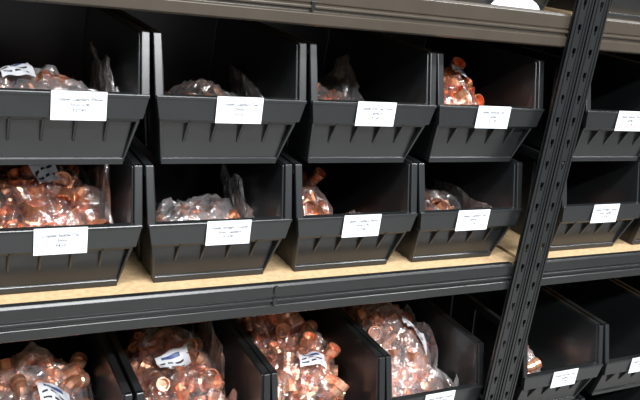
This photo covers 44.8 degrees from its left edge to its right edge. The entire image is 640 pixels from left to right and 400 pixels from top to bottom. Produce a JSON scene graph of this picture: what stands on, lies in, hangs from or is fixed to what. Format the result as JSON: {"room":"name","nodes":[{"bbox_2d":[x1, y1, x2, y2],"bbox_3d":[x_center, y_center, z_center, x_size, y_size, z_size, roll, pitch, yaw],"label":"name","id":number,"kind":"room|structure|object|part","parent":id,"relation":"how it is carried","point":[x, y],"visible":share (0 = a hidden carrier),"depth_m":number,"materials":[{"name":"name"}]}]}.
{"room":"warehouse storeroom","nodes":[
{"label":"warehouse storeroom","id":0,"kind":"room"},
{"bbox_3d":[0.956,1.618,0.429,8.000,0.050,4.750,-2,21,-28],"label":"floor","id":1,"kind":"structure","parent":0,"visible":0},
{"bbox_2d":[0,0,594,399],"bbox_3d":[-0.642,0.055,1.192,1.960,1.976,0.653,-2,21,-28],"label":"shelving unit","id":2,"kind":"object","parent":1,"relation":"on","point":[136,301],"visible":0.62,"depth_m":1.15,"materials":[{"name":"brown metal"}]},
{"bbox_2d":[0,149,142,294],"bbox_3d":[-0.412,-0.011,1.136,0.218,0.176,0.361,-2,21,-28],"label":"storage bin","id":3,"kind":"object","parent":2,"relation":"on","point":[43,258],"visible":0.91,"depth_m":1.03,"materials":[{"name":"black plastic"}]},
{"bbox_2d":[0,164,112,227],"bbox_3d":[-0.413,-0.013,1.136,0.174,0.170,0.285,-2,21,-28],"label":"bag","id":4,"kind":"object","parent":3,"relation":"in","point":[30,195],"visible":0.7,"depth_m":1.06,"materials":[{"name":"clear plastic"}]},
{"bbox_2d":[0,0,149,164],"bbox_3d":[-0.390,-0.178,1.080,0.218,0.176,0.361,-2,21,-28],"label":"storage bin","id":5,"kind":"object","parent":3,"relation":"on","point":[46,126],"visible":0.98,"depth_m":1.00,"materials":[{"name":"black plastic"}]},
{"bbox_2d":[0,40,118,91],"bbox_3d":[-0.377,-0.146,1.058,0.170,0.126,0.210,-2,21,-28],"label":"bag","id":6,"kind":"object","parent":5,"relation":"in","point":[30,79],"visible":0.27,"depth_m":1.02,"materials":[{"name":"plastic"}]},
{"bbox_2d":[129,132,291,281],"bbox_3d":[-0.216,-0.018,1.240,0.218,0.176,0.361,-2,21,-28],"label":"storage bin","id":7,"kind":"object","parent":2,"relation":"on","point":[209,248],"visible":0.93,"depth_m":1.14,"materials":[{"name":"black plastic"}]},
{"bbox_2d":[156,165,253,221],"bbox_3d":[-0.200,0.021,1.213,0.169,0.117,0.194,-2,21,-28],"label":"bag","id":8,"kind":"object","parent":7,"relation":"in","point":[199,209],"visible":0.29,"depth_m":1.22,"materials":[{"name":"plastic"}]},
{"bbox_2d":[112,9,306,163],"bbox_3d":[-0.194,-0.184,1.184,0.218,0.176,0.361,-2,21,-28],"label":"storage bin","id":9,"kind":"object","parent":7,"relation":"on","point":[176,128],"visible":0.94,"depth_m":1.10,"materials":[{"name":"black plastic"}]},
{"bbox_2d":[165,66,262,96],"bbox_3d":[-0.180,-0.146,1.159,0.171,0.116,0.201,-2,21,-28],"label":"bag","id":10,"kind":"object","parent":9,"relation":"in","point":[188,84],"visible":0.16,"depth_m":1.18,"materials":[{"name":"clear plastic"}]},
{"bbox_2d":[275,147,417,270],"bbox_3d":[-0.019,-0.024,1.344,0.218,0.176,0.361,-2,21,-28],"label":"storage bin","id":11,"kind":"object","parent":2,"relation":"on","point":[384,199],"visible":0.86,"depth_m":1.25,"materials":[{"name":"black plastic"}]},
{"bbox_2d":[302,167,359,214],"bbox_3d":[-0.020,0.002,1.327,0.147,0.129,0.233,-2,21,-28],"label":"bag","id":12,"kind":"object","parent":11,"relation":"in","point":[312,204],"visible":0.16,"depth_m":1.29,"materials":[{"name":"clear plastic"}]},
{"bbox_2d":[251,21,436,162],"bbox_3d":[0.003,-0.190,1.288,0.218,0.176,0.361,-2,21,-28],"label":"storage bin","id":13,"kind":"object","parent":11,"relation":"on","point":[392,84],"visible":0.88,"depth_m":1.20,"materials":[{"name":"black plastic"}]},
{"bbox_2d":[318,58,352,100],"bbox_3d":[0.009,-0.161,1.257,0.154,0.133,0.201,-2,21,-28],"label":"bag","id":14,"kind":"object","parent":13,"relation":"in","point":[332,94],"visible":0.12,"depth_m":1.25,"materials":[{"name":"clear plastic"}]},
{"bbox_2d":[395,152,522,261],"bbox_3d":[0.176,-0.030,1.448,0.218,0.176,0.361,-2,21,-28],"label":"storage bin","id":15,"kind":"object","parent":2,"relation":"on","point":[470,230],"visible":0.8,"depth_m":1.35,"materials":[{"name":"black plastic"}]},
{"bbox_2d":[425,177,484,209],"bbox_3d":[0.188,0.019,1.430,0.168,0.089,0.205,-2,21,-28],"label":"bag","id":16,"kind":"object","parent":15,"relation":"in","point":[435,200],"visible":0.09,"depth_m":1.42,"materials":[{"name":"clear plastic"}]},
{"bbox_2d":[369,31,543,161],"bbox_3d":[0.197,-0.196,1.391,0.218,0.176,0.361,-2,21,-28],"label":"storage bin","id":17,"kind":"object","parent":15,"relation":"on","point":[510,84],"visible":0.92,"depth_m":1.29,"materials":[{"name":"black plastic"}]},
{"bbox_2d":[444,57,483,104],"bbox_3d":[0.211,-0.178,1.366,0.171,0.152,0.213,-2,21,-28],"label":"bag","id":18,"kind":"object","parent":17,"relation":"in","point":[457,90],"visible":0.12,"depth_m":1.32,"materials":[{"name":"clear plastic"}]},
{"bbox_2d":[459,0,548,9],"bbox_3d":[0.232,-0.438,1.311,0.218,0.176,0.361,-2,21,-28],"label":"storage bin","id":19,"kind":"object","parent":2,"relation":"on","point":[541,4],"visible":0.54,"depth_m":1.24,"materials":[{"name":"black plastic"}]},
{"bbox_2d":[491,0,539,9],"bbox_3d":[0.305,-0.310,1.204,0.093,0.023,0.020,-2,21,-28],"label":"packet","id":20,"kind":"object","parent":2,"relation":"on","point":[530,4],"visible":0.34,"depth_m":1.20,"materials":[{"name":"paper"}]},
{"bbox_3d":[0.347,0.133,1.388,0.033,1.976,0.037,-2,21,-28],"label":"post","id":21,"kind":"part","parent":2,"relation":"part of","materials":[{"name":"black metal"}]},
{"bbox_3d":[-0.478,0.488,1.306,0.218,0.176,0.361,-2,21,-28],"label":"storage bin","id":22,"kind":"object","parent":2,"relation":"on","visible":0},
{"bbox_2d":[0,332,131,399],"bbox_3d":[-0.454,0.322,1.251,0.218,0.176,0.361,-2,21,-28],"label":"storage bin","id":23,"kind":"object","parent":22,"relation":"on","point":[107,380],"visible":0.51,"depth_m":1.30,"materials":[{"name":"black plastic"}]},
{"bbox_2d":[0,341,93,399],"bbox_3d":[-0.457,0.319,1.257,0.172,0.169,0.294,-2,21,-28],"label":"bag","id":24,"kind":"object","parent":23,"relation":"in","point":[38,374],"visible":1,"depth_m":1.23,"materials":[{"name":"plastic"}]},
{"bbox_3d":[-0.280,0.482,1.411,0.218,0.176,0.361,-2,21,-28],"label":"storage bin","id":25,"kind":"object","parent":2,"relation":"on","visible":0},
{"bbox_2d":[104,319,269,399],"bbox_3d":[-0.256,0.316,1.356,0.218,0.176,0.361,-2,21,-28],"label":"storage bin","id":26,"kind":"object","parent":25,"relation":"on","point":[245,373],"visible":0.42,"depth_m":1.32,"materials":[{"name":"black plastic"}]},
{"bbox_2d":[122,321,236,399],"bbox_3d":[-0.258,0.306,1.361,0.172,0.181,0.297,-2,21,-28],"label":"bag","id":27,"kind":"object","parent":26,"relation":"in","point":[177,355],"visible":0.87,"depth_m":1.34,"materials":[{"name":"clear plastic"}]},
{"bbox_3d":[-0.086,0.476,1.514,0.218,0.176,0.361,-2,21,-28],"label":"storage bin","id":28,"kind":"object","parent":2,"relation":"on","visible":0},
{"bbox_2d":[229,308,384,399],"bbox_3d":[-0.061,0.310,1.459,0.218,0.176,0.361,-2,21,-28],"label":"storage bin","id":29,"kind":"object","parent":28,"relation":"on","point":[361,366],"visible":0.35,"depth_m":1.42,"materials":[{"name":"black plastic"}]},
{"bbox_2d":[236,312,348,399],"bbox_3d":[-0.065,0.300,1.464,0.171,0.182,0.298,-2,21,-28],"label":"bag","id":30,"kind":"object","parent":29,"relation":"in","point":[306,369],"visible":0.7,"depth_m":1.39,"materials":[{"name":"clear plastic"}]},
{"bbox_3d":[0.109,0.470,1.617,0.218,0.176,0.361,-2,21,-28],"label":"storage bin","id":31,"kind":"object","parent":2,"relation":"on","visible":0},
{"bbox_2d":[335,298,483,399],"bbox_3d":[0.133,0.303,1.562,0.218,0.176,0.361,-2,21,-28],"label":"storage bin","id":32,"kind":"object","parent":31,"relation":"on","point":[460,353],"visible":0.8,"depth_m":1.50,"materials":[{"name":"black plastic"}]},
{"bbox_2d":[341,302,458,396],"bbox_3d":[0.130,0.294,1.567,0.172,0.182,0.297,-2,21,-28],"label":"bag","id":33,"kind":"object","parent":32,"relation":"in","point":[391,327],"visible":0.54,"depth_m":1.50,"materials":[{"name":"plastic"}]},
{"bbox_2d":[496,0,639,399],"bbox_3d":[1.092,0.000,2.111,1.960,1.976,0.653,-2,21,-28],"label":"shelving unit","id":34,"kind":"object","parent":1,"relation":"on","point":[622,259],"visible":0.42,"depth_m":1.39,"materials":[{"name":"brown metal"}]},
{"bbox_2d":[476,380,578,399],"bbox_3d":[0.379,0.461,1.760,0.218,0.176,0.361,-2,21,-28],"label":"storage bin","id":35,"kind":"object","parent":34,"relation":"on","point":[482,390],"visible":0.09,"depth_m":1.66,"materials":[{"name":"black plastic"}]},
{"bbox_2d":[429,285,602,399],"bbox_3d":[0.412,0.295,1.710,0.218,0.176,0.361,-2,21,-28],"label":"storage bin","id":36,"kind":"object","parent":35,"relation":"on","point":[567,342],"visible":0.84,"depth_m":1.65,"materials":[{"name":"black plastic"}]},
{"bbox_2d":[528,345,541,373],"bbox_3d":[0.420,0.341,1.673,0.144,0.106,0.180,-2,21,-28],"label":"bag","id":37,"kind":"object","parent":36,"relation":"in","point":[534,364],"visible":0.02,"depth_m":1.59,"materials":[{"name":"plastic"}]},
{"bbox_2d":[509,141,639,250],"bbox_3d":[0.451,-0.039,1.594,0.218,0.176,0.361,-2,21,-28],"label":"storage bin","id":38,"kind":"object","parent":34,"relation":"on","point":[601,199],"visible":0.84,"depth_m":1.50,"materials":[{"name":"black plastic"}]},
{"bbox_2d":[470,40,639,160],"bbox_3d":[0.475,-0.205,1.538,0.218,0.176,0.361,-2,21,-28],"label":"storage bin","id":39,"kind":"object","parent":38,"relation":"on","point":[609,130],"visible":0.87,"depth_m":1.45,"materials":[{"name":"black plastic"}]},
{"bbox_2d":[546,0,639,20],"bbox_3d":[0.510,-0.447,1.458,0.218,0.176,0.361,-2,21,-28],"label":"storage bin","id":40,"kind":"object","parent":34,"relation":"on","point":[619,9],"visible":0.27,"depth_m":1.34,"materials":[{"name":"black plastic"}]},
{"bbox_2d":[575,386,639,399],"bbox_3d":[0.577,0.455,1.865,0.218,0.176,0.361,-2,21,-28],"label":"storage bin","id":41,"kind":"object","parent":34,"relation":"on","point":[633,393],"visible":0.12,"depth_m":1.82,"materials":[{"name":"black plastic"}]},
{"bbox_2d":[541,278,639,394],"bbox_3d":[0.610,0.288,1.815,0.218,0.176,0.361,-2,21,-28],"label":"storage bin","id":42,"kind":"object","parent":41,"relation":"on","point":[608,302],"visible":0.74,"depth_m":1.81,"materials":[{"name":"black plastic"}]},
{"bbox_2d":[619,156,639,243],"bbox_3d":[0.649,-0.045,1.699,0.218,0.176,0.361,-2,21,-28],"label":"storage bin","id":43,"kind":"object","parent":34,"relation":"on","point":[631,235],"visible":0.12,"depth_m":1.56,"materials":[{"name":"black plastic"}]},
{"bbox_3d":[0.776,0.448,1.971,0.218,0.176,0.361,-2,21,-28],"label":"storage bin","id":44,"kind":"object","parent":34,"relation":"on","visible":0},
{"bbox_2d":[610,275,639,294],"bbox_3d":[0.808,0.282,1.920,0.218,0.176,0.361,-2,21,-28],"label":"storage bin","id":45,"kind":"object","parent":44,"relation":"on","point":[632,283],"visible":0.02,"depth_m":2.06,"materials":[{"name":"black plastic"}]}
]}

